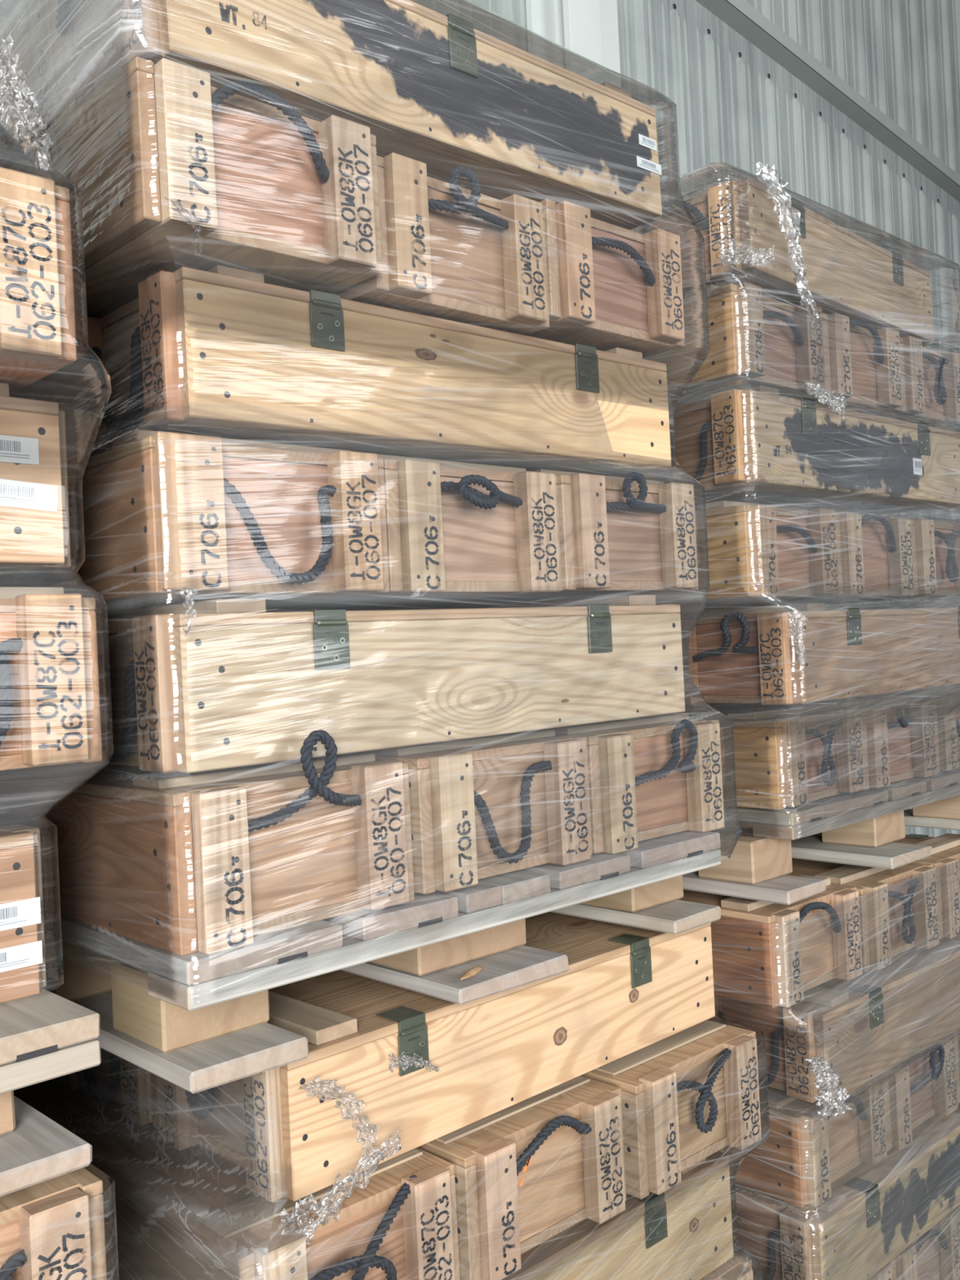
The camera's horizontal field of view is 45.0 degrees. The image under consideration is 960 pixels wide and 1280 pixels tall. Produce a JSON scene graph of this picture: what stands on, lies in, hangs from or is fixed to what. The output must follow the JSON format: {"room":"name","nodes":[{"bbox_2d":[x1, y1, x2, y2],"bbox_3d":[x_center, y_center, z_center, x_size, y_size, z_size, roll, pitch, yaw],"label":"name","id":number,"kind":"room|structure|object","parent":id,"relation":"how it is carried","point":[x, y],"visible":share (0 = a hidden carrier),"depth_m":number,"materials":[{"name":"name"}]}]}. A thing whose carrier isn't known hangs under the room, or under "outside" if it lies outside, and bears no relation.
{"room":"warehouse","nodes":[
{"label":"warehouse","id":0,"kind":"room"},
{"bbox_2d":[0,19,32,151],"bbox_3d":[-0.397,-0.798,2.063,1.009,0.232,0.360,-2,-1,-45],"label":"plastic wrap","id":1,"kind":"object","parent":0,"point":[19,35],"visible":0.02,"depth_m":1.61,"materials":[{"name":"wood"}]},
{"bbox_2d":[469,0,959,837],"bbox_3d":[0.852,-1.606,4.927,0.090,7.200,19.286,-3,-1,41],"label":"wall","id":2,"kind":"structure","parent":0,"point":[728,111],"depth_m":6.16,"materials":[{"name":"grey metal"}]},
{"bbox_2d":[525,0,620,73],"bbox_3d":[0.435,-1.591,4.305,0.148,7.200,0.560,-3,-1,41],"label":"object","id":3,"kind":"structure","parent":2,"relation":"attached to","point":[588,28],"depth_m":4.20,"materials":[{"name":"white paint"}]},
{"bbox_2d":[672,4,938,202],"bbox_3d":[1.304,-2.725,5.489,0.004,0.024,4.928,-3,-1,41],"label":"screws","id":4,"kind":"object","parent":2,"relation":"attached to","point":[673,5],"depth_m":5.81,"materials":[{"name":"metal"}]},
{"bbox_2d":[662,0,959,217],"bbox_3d":[0.901,-2.784,5.079,0.060,0.170,19.000,-3,-1,41],"label":"trim","id":5,"kind":"structure","parent":2,"relation":"attached to","point":[691,10],"depth_m":5.90,"materials":[{"name":"grey metal"}]},
{"bbox_3d":[1.922,2.024,1.694,23.000,0.200,18.000,-2,-1,-43],"label":"floor","id":6,"kind":"structure","parent":0,"visible":0},
{"bbox_3d":[-0.200,1.912,2.153,1.062,0.235,1.084,-2,-1,-43],"label":"wooden pallet","id":7,"kind":"object","parent":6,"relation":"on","visible":0},
{"bbox_3d":[-0.181,1.692,2.141,0.360,0.200,1.008,-2,-1,-43],"label":"wooden crate","id":8,"kind":"object","parent":7,"relation":"on","visible":0},
{"bbox_2d":[48,1014,769,1279],"bbox_3d":[-0.246,1.174,2.186,1.116,1.210,1.171,-2,-1,-43],"label":"wrap","id":9,"kind":"object","parent":8,"relation":"attached to","point":[739,1156],"visible":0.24,"depth_m":2.15,"materials":[{"name":"clear plastic"}]},
{"bbox_2d":[297,1075,378,1168],"bbox_3d":[-0.188,0.650,1.556,0.133,0.146,0.009,-2,-1,-43],"label":"film","id":10,"kind":"object","parent":9,"relation":"attached to","point":[335,1090],"visible":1,"depth_m":1.57,"materials":[{"name":"clear plastic"}]},
{"bbox_2d":[278,1127,402,1244],"bbox_3d":[-0.180,0.733,1.540,0.206,0.104,0.022,-2,-1,-43],"label":"film","id":11,"kind":"object","parent":9,"relation":"attached to","point":[357,1179],"visible":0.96,"depth_m":1.53,"materials":[{"name":"clear plastic"}]},
{"bbox_3d":[-0.443,1.702,1.896,0.360,0.199,1.008,-2,-1,-43],"label":"wooden crate","id":12,"kind":"object","parent":7,"relation":"on","visible":0},
{"bbox_3d":[-0.003,1.471,1.895,1.008,0.200,0.360,-2,-1,-43],"label":"wooden crate","id":13,"kind":"object","parent":12,"relation":"on","visible":0},
{"bbox_2d":[699,1252,753,1279],"bbox_3d":[0.061,1.263,2.381,0.360,0.202,1.021,-2,-1,-43],"label":"wooden crate","id":14,"kind":"object","parent":13,"relation":"on","point":[739,1267],"visible":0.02,"depth_m":2.12,"materials":[{"name":"brown wood"}]},
{"bbox_3d":[-0.205,1.273,2.141,0.360,0.201,1.008,-2,-1,-43],"label":"wooden crate","id":15,"kind":"object","parent":13,"relation":"on","visible":0},
{"bbox_3d":[-0.495,1.072,2.429,1.008,0.206,0.360,-2,-1,-43],"label":"wooden crate","id":16,"kind":"object","parent":15,"relation":"on","visible":0},
{"bbox_2d":[13,1077,460,1279],"bbox_3d":[-0.475,0.864,1.894,0.360,0.197,1.024,-3,0,-42],"label":"wooden crate","id":17,"kind":"object","parent":16,"relation":"on","point":[402,1224],"visible":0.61,"depth_m":1.60,"materials":[{"name":"brown wood"}]},
{"bbox_3d":[-0.465,1.283,1.895,0.360,0.199,1.010,-2,-1,-43],"label":"wooden crate","id":18,"kind":"object","parent":13,"relation":"on","visible":0},
{"bbox_2d":[502,1148,733,1279],"bbox_3d":[-0.009,1.046,1.909,1.008,0.208,0.360,-2,-1,-43],"label":"wooden crate","id":19,"kind":"object","parent":18,"relation":"on","point":[686,1233],"visible":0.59,"depth_m":1.96,"materials":[{"name":"brown wood"}]},
{"bbox_2d":[417,1075,626,1279],"bbox_3d":[-0.216,0.853,2.145,0.360,0.197,1.008,-2,-1,-43],"label":"wooden crate","id":20,"kind":"object","parent":19,"relation":"on","point":[527,1171],"visible":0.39,"depth_m":1.79,"materials":[{"name":"brown wood"}]},
{"bbox_2d":[581,1020,761,1199],"bbox_3d":[0.067,0.843,2.383,0.360,0.193,1.019,-2,-1,-43],"label":"wooden crate","id":21,"kind":"object","parent":19,"relation":"on","point":[689,1095],"visible":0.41,"depth_m":2.02,"materials":[{"name":"brown wood"}]},
{"bbox_2d":[56,1048,158,1128],"bbox_3d":[-0.270,0.643,2.236,1.008,0.211,0.360,-2,-1,-44],"label":"wooden crate","id":22,"kind":"object","parent":21,"relation":"on","point":[117,1078],"visible":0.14,"depth_m":1.82,"materials":[{"name":"brown wood"}]},
{"bbox_2d":[155,911,715,1202],"bbox_3d":[-0.026,0.631,1.977,1.019,0.213,0.360,-2,-1,-44],"label":"wooden crate","id":23,"kind":"object","parent":21,"relation":"on","point":[624,990],"visible":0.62,"depth_m":1.73,"materials":[{"name":"brown wood"}]},
{"bbox_2d":[42,830,720,1093],"bbox_3d":[-0.289,0.455,2.077,1.111,0.178,1.082,-2,-1,-43],"label":"wooden pallet","id":24,"kind":"object","parent":23,"relation":"on","point":[197,1022],"visible":0.48,"depth_m":1.55,"materials":[{"name":"beige wood"}]},
{"bbox_2d":[44,729,414,955],"bbox_3d":[-0.542,0.255,1.802,0.360,0.248,1.022,-2,0,-43],"label":"wooden crate","id":25,"kind":"object","parent":24,"relation":"on","point":[207,862],"visible":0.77,"depth_m":1.45,"materials":[{"name":"brown wood"}]},
{"bbox_2d":[106,595,684,773],"bbox_3d":[-0.114,0.046,1.812,1.009,0.213,0.360,-3,0,-43],"label":"wooden crate","id":26,"kind":"object","parent":25,"relation":"on","point":[246,685],"visible":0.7,"depth_m":1.55,"materials":[{"name":"brown wood"}]},
{"bbox_2d":[265,453,562,612],"bbox_3d":[-0.317,-0.158,2.096,0.360,0.207,1.024,-2,-1,-43],"label":"wooden crate","id":27,"kind":"object","parent":26,"relation":"on","point":[456,531],"visible":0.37,"depth_m":1.75,"materials":[{"name":"brown wood"}]},
{"bbox_2d":[358,469,698,610],"bbox_3d":[-0.053,-0.171,2.343,0.360,0.205,1.021,-2,-1,-43],"label":"wooden crate","id":28,"kind":"object","parent":26,"relation":"on","point":[633,534],"visible":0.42,"depth_m":2.00,"materials":[{"name":"brown wood"}]},
{"bbox_3d":[-0.601,0.073,2.331,1.008,0.207,0.360,-3,0,-43],"label":"wooden crate","id":29,"kind":"object","parent":25,"relation":"on","visible":0},
{"bbox_2d":[77,429,389,612],"bbox_3d":[-0.580,-0.145,1.846,0.360,0.207,1.008,-2,-1,-43],"label":"wooden crate","id":30,"kind":"object","parent":29,"relation":"on","point":[164,513],"visible":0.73,"depth_m":1.47,"materials":[{"name":"brown wood"}]},
{"bbox_2d":[87,264,671,475],"bbox_3d":[-0.127,-0.390,1.893,1.009,0.216,0.360,-3,0,-43],"label":"wooden crate","id":31,"kind":"object","parent":30,"relation":"on","point":[231,353],"visible":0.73,"depth_m":1.64,"materials":[{"name":"brown wood"}]},
{"bbox_2d":[27,56,382,318],"bbox_3d":[-0.589,-0.573,1.806,0.361,0.202,1.010,-3,0,-43],"label":"wooden crate","id":32,"kind":"object","parent":31,"relation":"on","point":[291,198],"visible":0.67,"depth_m":1.45,"materials":[{"name":"brown wood"}]},
{"bbox_2d":[25,0,662,230],"bbox_3d":[-0.148,-0.811,1.809,1.012,0.233,0.360,-2,-1,-45],"label":"wooden crate","id":33,"kind":"object","parent":32,"relation":"on","point":[436,90],"visible":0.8,"depth_m":1.62,"materials":[{"name":"brown wood"}]},
{"bbox_2d":[333,151,549,335],"bbox_3d":[-0.344,-0.572,2.066,0.360,0.198,1.021,-2,-1,-44],"label":"wooden crate","id":34,"kind":"object","parent":31,"relation":"on","point":[451,251],"visible":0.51,"depth_m":1.72,"materials":[{"name":"brown wood"}]},
{"bbox_2d":[525,199,684,357],"bbox_3d":[-0.089,-0.603,2.323,0.360,0.199,1.005,-2,-1,-43],"label":"wooden crate","id":35,"kind":"object","parent":31,"relation":"on","point":[610,286],"visible":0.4,"depth_m":1.98,"materials":[{"name":"brown wood"}]},
{"bbox_2d":[0,0,742,858],"bbox_3d":[-0.358,-0.253,2.104,1.126,1.340,1.175,-2,-1,-43],"label":"wrap","id":36,"kind":"object","parent":24,"relation":"on","point":[692,604],"visible":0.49,"depth_m":2.04,"materials":[{"name":"clear plastic"}]},
{"bbox_2d":[164,196,202,257],"bbox_3d":[-0.339,-0.482,1.352,0.021,0.046,0.075,-3,0,14],"label":"film","id":37,"kind":"object","parent":36,"relation":"attached to","point":[179,203],"visible":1,"depth_m":1.35,"materials":[{"name":"clear plastic"}]},
{"bbox_2d":[178,586,197,636],"bbox_3d":[-0.336,-0.033,1.330,0.024,0.057,0.015,-2,-1,-43],"label":"film","id":38,"kind":"object","parent":36,"relation":"attached to","point":[188,606],"visible":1,"depth_m":1.33,"materials":[{"name":"clear plastic"}]},
{"bbox_2d":[460,965,483,979],"bbox_3d":[-0.012,0.496,1.724,0.016,0.010,0.071,-3,0,27],"label":"wood splinter","id":39,"kind":"object","parent":24,"relation":"on","point":[472,972],"visible":1,"depth_m":1.72,"materials":[{"name":"beige wood"}]},
{"bbox_2d":[356,728,591,894],"bbox_3d":[-0.279,0.265,2.067,0.360,0.202,1.008,-2,-1,-43],"label":"wooden crate","id":40,"kind":"object","parent":24,"relation":"on","point":[484,806],"visible":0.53,"depth_m":1.71,"materials":[{"name":"brown wood"}]},
{"bbox_2d":[548,713,724,854],"bbox_3d":[-0.016,0.255,2.309,0.360,0.202,1.020,-2,-1,-43],"label":"wooden crate","id":41,"kind":"object","parent":24,"relation":"on","point":[650,777],"visible":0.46,"depth_m":1.96,"materials":[{"name":"brown wood"}]},
{"bbox_2d":[388,1052,439,1072],"bbox_3d":[-0.094,0.605,1.655,0.093,0.052,0.008,-2,-1,-43],"label":"film","id":42,"kind":"object","parent":23,"relation":"attached to","point":[411,1063],"visible":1,"depth_m":1.65,"materials":[{"name":"clear plastic"}]},
{"bbox_3d":[-1.116,1.861,1.271,1.063,0.410,1.083,-2,-1,-43],"label":"wooden pallet","id":43,"kind":"object","parent":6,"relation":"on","visible":0},
{"bbox_3d":[-0.841,1.543,1.504,0.360,0.199,1.008,-2,-1,-43],"label":"wooden crate","id":44,"kind":"object","parent":43,"relation":"on","visible":0},
{"bbox_2d":[83,1163,119,1279],"bbox_3d":[-1.143,1.131,1.284,1.097,1.008,1.121,-2,-1,-43],"label":"wrap","id":45,"kind":"object","parent":44,"relation":"attached to","point":[108,1184],"visible":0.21,"depth_m":1.28,"materials":[{"name":"clear plastic"}]},
{"bbox_3d":[0.738,1.805,3.145,1.072,0.375,1.083,-2,-1,-43],"label":"wooden pallet","id":46,"kind":"object","parent":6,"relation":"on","visible":0},
{"bbox_2d":[714,875,959,1279],"bbox_3d":[0.700,1.088,3.114,1.187,1.025,1.101,-2,-1,-43],"label":"wrap","id":47,"kind":"object","parent":46,"relation":"on","point":[891,1073],"visible":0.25,"depth_m":2.62,"materials":[{"name":"clear plastic"}]},
{"bbox_2d":[804,1054,856,1122],"bbox_3d":[0.718,0.907,2.361,0.128,0.130,0.025,-3,0,-25],"label":"film","id":48,"kind":"object","parent":47,"relation":"attached to","point":[835,1074],"visible":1,"depth_m":2.35,"materials":[{"name":"clear plastic"}]},
{"bbox_2d":[867,1262,892,1279],"bbox_3d":[0.488,1.526,2.885,0.360,0.202,1.008,-2,-1,-43],"label":"wooden crate","id":49,"kind":"object","parent":46,"relation":"on","point":[888,1276],"visible":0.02,"depth_m":2.60,"materials":[{"name":"brown wood"}]},
{"bbox_2d":[735,1102,959,1279],"bbox_3d":[0.943,1.292,2.853,1.008,0.201,0.360,-2,-1,-43],"label":"wooden crate","id":50,"kind":"object","parent":49,"relation":"on","point":[792,1242],"visible":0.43,"depth_m":2.55,"materials":[{"name":"brown wood"}]},
{"bbox_2d":[723,1074,887,1207],"bbox_3d":[0.479,1.105,2.906,0.360,0.203,1.010,-2,-1,-43],"label":"wooden crate","id":51,"kind":"object","parent":50,"relation":"on","point":[794,1164],"visible":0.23,"depth_m":2.49,"materials":[{"name":"brown wood"}]},
{"bbox_2d":[714,934,959,1104],"bbox_3d":[0.949,0.857,2.849,1.008,0.205,0.360,-2,-1,-43],"label":"wooden crate","id":52,"kind":"object","parent":51,"relation":"on","point":[832,1012],"visible":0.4,"depth_m":2.54,"materials":[{"name":"brown wood"}]},
{"bbox_2d":[748,826,959,938],"bbox_3d":[0.929,0.650,3.326,0.360,0.204,1.008,-2,-1,-43],"label":"wooden crate","id":53,"kind":"object","parent":52,"relation":"on","point":[944,856],"visible":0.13,"depth_m":2.88,"materials":[{"name":"brown wood"}]},
{"bbox_2d":[786,857,939,972],"bbox_3d":[0.668,0.661,3.080,0.360,0.206,1.014,-2,-1,-43],"label":"wooden crate","id":54,"kind":"object","parent":52,"relation":"on","point":[889,927],"visible":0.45,"depth_m":2.73,"materials":[{"name":"brown wood"}]},
{"bbox_3d":[0.706,0.870,3.109,1.008,0.205,0.360,-2,-1,-43],"label":"wooden crate","id":55,"kind":"object","parent":51,"relation":"on","visible":0},
{"bbox_2d":[679,875,862,1008],"bbox_3d":[0.398,0.664,2.835,0.360,0.205,1.010,-2,-1,-43],"label":"wooden crate","id":56,"kind":"object","parent":55,"relation":"on","point":[764,953],"visible":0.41,"depth_m":2.44,"materials":[{"name":"brown wood"}]},
{"bbox_2d":[682,766,959,905],"bbox_3d":[0.656,0.451,3.125,1.147,0.174,1.113,-2,-1,-43],"label":"wooden pallet","id":57,"kind":"object","parent":56,"relation":"on","point":[855,829],"visible":0.36,"depth_m":2.60,"materials":[{"name":"beige wood"}]},
{"bbox_2d":[688,703,864,809],"bbox_3d":[0.427,0.271,2.903,0.360,0.203,1.015,-2,-1,-43],"label":"wooden crate","id":58,"kind":"object","parent":57,"relation":"on","point":[779,765],"visible":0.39,"depth_m":2.50,"materials":[{"name":"brown wood"}]},
{"bbox_2d":[688,601,959,705],"bbox_3d":[0.876,0.020,2.781,1.020,0.205,0.360,-2,-1,-43],"label":"wooden crate","id":59,"kind":"object","parent":58,"relation":"on","point":[744,655],"visible":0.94,"depth_m":2.48,"materials":[{"name":"brown wood"}]},
{"bbox_3d":[0.637,0.034,3.045,1.008,0.205,0.360,-2,-1,-43],"label":"wooden crate","id":60,"kind":"object","parent":58,"relation":"on","visible":0},
{"bbox_2d":[640,500,839,604],"bbox_3d":[0.341,-0.177,2.826,0.360,0.204,1.005,-2,-1,-43],"label":"wooden crate","id":61,"kind":"object","parent":60,"relation":"on","point":[757,552],"visible":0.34,"depth_m":2.42,"materials":[{"name":"brown wood"}]},
{"bbox_2d":[621,385,959,514],"bbox_3d":[0.786,-0.431,2.796,1.008,0.210,0.360,-2,0,-43],"label":"wooden crate","id":62,"kind":"object","parent":61,"relation":"on","point":[749,445],"visible":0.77,"depth_m":2.53,"materials":[{"name":"brown wood"}]},
{"bbox_2d":[703,515,959,610],"bbox_3d":[0.867,-0.198,3.317,0.360,0.205,1.014,-2,-1,-43],"label":"wooden crate","id":63,"kind":"object","parent":60,"relation":"on","point":[935,543],"visible":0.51,"depth_m":2.93,"materials":[{"name":"brown wood"}]},
{"bbox_3d":[0.394,0.047,3.305,1.008,0.206,0.360,-2,-1,-43],"label":"wooden crate","id":64,"kind":"object","parent":58,"relation":"on","visible":0},
{"bbox_2d":[704,511,915,609],"bbox_3d":[0.603,-0.186,3.073,0.360,0.206,1.010,-2,-1,-43],"label":"wooden crate","id":65,"kind":"object","parent":64,"relation":"on","point":[873,551],"visible":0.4,"depth_m":2.75,"materials":[{"name":"brown wood"}]},
{"bbox_3d":[0.543,-0.417,3.056,1.008,0.207,0.360,-2,0,-43],"label":"wooden crate","id":66,"kind":"object","parent":65,"relation":"on","visible":0},
{"bbox_2d":[797,312,902,415],"bbox_3d":[0.587,-0.646,3.107,0.360,0.205,1.010,-2,-1,-43],"label":"wooden crate","id":67,"kind":"object","parent":66,"relation":"on","point":[863,364],"visible":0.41,"depth_m":2.77,"materials":[{"name":"brown wood"}]},
{"bbox_2d":[876,335,959,425],"bbox_3d":[0.850,-0.657,3.351,0.360,0.206,1.014,-2,-1,-43],"label":"wooden crate","id":68,"kind":"object","parent":66,"relation":"on","point":[935,397],"visible":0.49,"depth_m":2.98,"materials":[{"name":"brown wood"}]},
{"bbox_2d":[628,177,933,346],"bbox_3d":[0.758,-0.878,2.862,0.360,0.206,1.010,-3,-1,43],"label":"wooden crate","id":69,"kind":"object","parent":68,"relation":"on","point":[842,277],"visible":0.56,"depth_m":2.58,"materials":[{"name":"brown wood"}]},
{"bbox_3d":[0.300,-0.404,3.316,1.008,0.207,0.360,-2,0,-43],"label":"wooden crate","id":70,"kind":"object","parent":65,"relation":"on","visible":0},
{"bbox_2d":[642,281,825,405],"bbox_3d":[0.321,-0.637,2.863,0.360,0.205,1.005,-2,-1,-43],"label":"wooden crate","id":71,"kind":"object","parent":70,"relation":"on","point":[753,336],"visible":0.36,"depth_m":2.48,"materials":[{"name":"brown wood"}]},
{"bbox_2d":[660,161,959,804],"bbox_3d":[0.595,-0.276,3.125,1.227,1.390,1.222,-2,-1,-43],"label":"wrap","id":72,"kind":"object","parent":57,"relation":"on","point":[695,183],"visible":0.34,"depth_m":2.76,"materials":[{"name":"clear plastic"}]},
{"bbox_2d":[717,244,775,267],"bbox_3d":[0.548,-0.782,2.354,0.125,0.054,0.030,-3,0,-15],"label":"film","id":73,"kind":"object","parent":72,"relation":"attached to","point":[764,260],"visible":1,"depth_m":2.35,"materials":[{"name":"clear plastic"}]},
{"bbox_2d":[752,161,819,323],"bbox_3d":[0.633,-0.823,2.394,0.204,0.306,0.031,-2,-1,-40],"label":"film","id":74,"kind":"object","parent":72,"relation":"attached to","point":[804,296],"visible":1,"depth_m":2.40,"materials":[{"name":"clear plastic"}]},
{"bbox_2d":[785,612,808,663],"bbox_3d":[0.629,-0.003,2.295,0.047,0.102,0.015,-3,0,-7],"label":"film","id":75,"kind":"object","parent":72,"relation":"attached to","point":[793,614],"visible":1,"depth_m":2.29,"materials":[{"name":"clear plastic"}]},
{"bbox_2d":[804,379,847,417],"bbox_3d":[0.743,-0.515,2.483,0.155,0.072,0.017,-2,-1,-41],"label":"film","id":76,"kind":"object","parent":72,"relation":"attached to","point":[817,393],"visible":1,"depth_m":2.48,"materials":[{"name":"clear plastic"}]},
{"bbox_2d":[707,694,937,790],"bbox_3d":[0.692,0.261,3.146,0.360,0.204,1.021,-2,-1,-43],"label":"wooden crate","id":77,"kind":"object","parent":57,"relation":"on","point":[895,749],"visible":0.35,"depth_m":2.82,"materials":[{"name":"brown wood"}]},
{"bbox_2d":[839,686,959,773],"bbox_3d":[0.949,0.251,3.396,0.360,0.203,1.008,-2,-1,-43],"label":"wooden crate","id":78,"kind":"object","parent":57,"relation":"on","point":[948,761],"visible":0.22,"depth_m":2.94,"materials":[{"name":"brown wood"}]},
{"bbox_2d":[882,1033,958,1151],"bbox_3d":[0.742,1.094,3.143,0.360,0.201,1.020,-2,-1,-43],"label":"wooden crate","id":79,"kind":"object","parent":50,"relation":"on","point":[904,1094],"visible":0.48,"depth_m":2.80,"materials":[{"name":"brown wood"}]},
{"bbox_3d":[0.700,1.306,3.113,1.008,0.202,0.360,-2,-1,-43],"label":"wooden crate","id":80,"kind":"object","parent":49,"relation":"on","visible":0},
{"bbox_2d":[952,1029,959,1103],"bbox_3d":[1.000,1.083,3.392,0.360,0.201,1.008,-2,-1,-43],"label":"wooden crate","id":81,"kind":"object","parent":80,"relation":"on","point":[957,1041],"visible":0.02,"depth_m":2.93,"materials":[{"name":"brown wood"}]},
{"bbox_2d":[889,1205,959,1279],"bbox_3d":[0.750,1.515,3.129,0.360,0.200,1.010,-2,-1,-43],"label":"wooden crate","id":82,"kind":"object","parent":46,"relation":"on","point":[904,1268],"visible":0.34,"depth_m":2.82,"materials":[{"name":"brown wood"}]},
{"bbox_3d":[-1.363,1.565,1.015,0.360,0.201,1.008,-2,-1,-43],"label":"wooden crate","id":83,"kind":"object","parent":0,"visible":0},
{"bbox_3d":[-0.909,1.332,1.028,1.008,0.200,0.360,-2,-1,-43],"label":"wooden crate","id":84,"kind":"object","parent":83,"relation":"on","visible":0},
{"bbox_3d":[-1.383,1.144,1.018,0.360,0.201,1.008,-2,-1,-43],"label":"wooden crate","id":85,"kind":"object","parent":84,"relation":"on","visible":0},
{"bbox_3d":[-0.929,0.911,1.031,1.008,0.200,0.360,-2,-1,-43],"label":"wooden crate","id":86,"kind":"object","parent":85,"relation":"on","visible":0},
{"bbox_2d":[0,1167,106,1279],"bbox_3d":[-0.858,0.698,1.500,0.360,0.205,1.008,-2,-1,-43],"label":"wooden crate","id":87,"kind":"object","parent":86,"relation":"on","point":[53,1228],"visible":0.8,"depth_m":1.22,"materials":[{"name":"brown wood"}]},
{"bbox_3d":[-1.386,0.720,1.014,0.360,0.206,1.008,-2,-1,-43],"label":"wooden crate","id":88,"kind":"object","parent":86,"relation":"on","visible":0},
{"bbox_2d":[0,987,101,1196],"bbox_3d":[-1.159,0.516,1.273,1.062,0.163,1.082,-2,-1,-43],"label":"wooden pallet","id":89,"kind":"object","parent":88,"relation":"on","point":[45,1035],"visible":1,"depth_m":1.22,"materials":[{"name":"beige wood"}]},
{"bbox_2d":[0,824,46,1002],"bbox_3d":[-0.974,0.326,1.118,1.009,0.212,0.360,-2,-1,-44],"label":"wooden crate","id":90,"kind":"object","parent":89,"relation":"on","point":[23,973],"visible":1,"depth_m":1.32,"materials":[{"name":"brown wood"}]},
{"bbox_2d":[0,122,113,984],"bbox_3d":[-1.206,-0.121,1.327,1.137,1.105,1.232,-2,-1,-43],"label":"wrap","id":91,"kind":"object","parent":89,"relation":"on","point":[82,388],"visible":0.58,"depth_m":1.35,"materials":[{"name":"clear plastic"}]},
{"bbox_2d":[0,33,53,170],"bbox_3d":[-0.462,-0.544,1.168,0.022,0.130,0.063,-3,-1,34],"label":"film","id":92,"kind":"object","parent":91,"relation":"attached to","point":[38,140],"visible":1,"depth_m":1.17,"materials":[{"name":"clear plastic"}]},
{"bbox_3d":[-1.222,0.339,1.373,1.008,0.203,0.360,-2,-1,-44],"label":"wooden crate","id":93,"kind":"object","parent":89,"relation":"on","visible":0},
{"bbox_2d":[0,586,102,770],"bbox_3d":[-0.886,0.061,1.563,0.360,0.206,1.008,-2,-1,-43],"label":"wooden crate","id":94,"kind":"object","parent":93,"relation":"on","point":[50,707],"visible":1,"depth_m":1.27,"materials":[{"name":"brown wood"}]},
{"bbox_2d":[0,382,71,573],"bbox_3d":[-0.950,-0.171,1.130,1.009,0.215,0.360,-2,-1,-44],"label":"wooden crate","id":95,"kind":"object","parent":94,"relation":"on","point":[35,534],"visible":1,"depth_m":1.32,"materials":[{"name":"brown wood"}]},
{"bbox_3d":[-1.442,-0.144,1.644,1.008,0.208,0.360,-2,-1,-44],"label":"wooden crate","id":96,"kind":"object","parent":94,"relation":"on","visible":0},
{"bbox_2d":[0,167,76,394],"bbox_3d":[-0.889,-0.376,1.487,0.360,0.201,1.008,-2,-1,-43],"label":"wooden crate","id":97,"kind":"object","parent":96,"relation":"on","point":[37,331],"visible":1,"depth_m":1.20,"materials":[{"name":"brown wood"}]},
{"bbox_3d":[6.747,-1.834,11.886,0.200,7.200,10.000,-2,-1,-43],"label":"wall","id":98,"kind":"structure","parent":0,"visible":0},
{"bbox_2d":[695,0,959,202],"bbox_3d":[0.959,-2.846,5.027,0.100,0.068,19.000,-3,-1,41],"label":"metal beam","id":99,"kind":"structure","parent":98,"relation":"attached to","point":[740,15],"depth_m":5.97,"materials":[{"name":"grey metal"}]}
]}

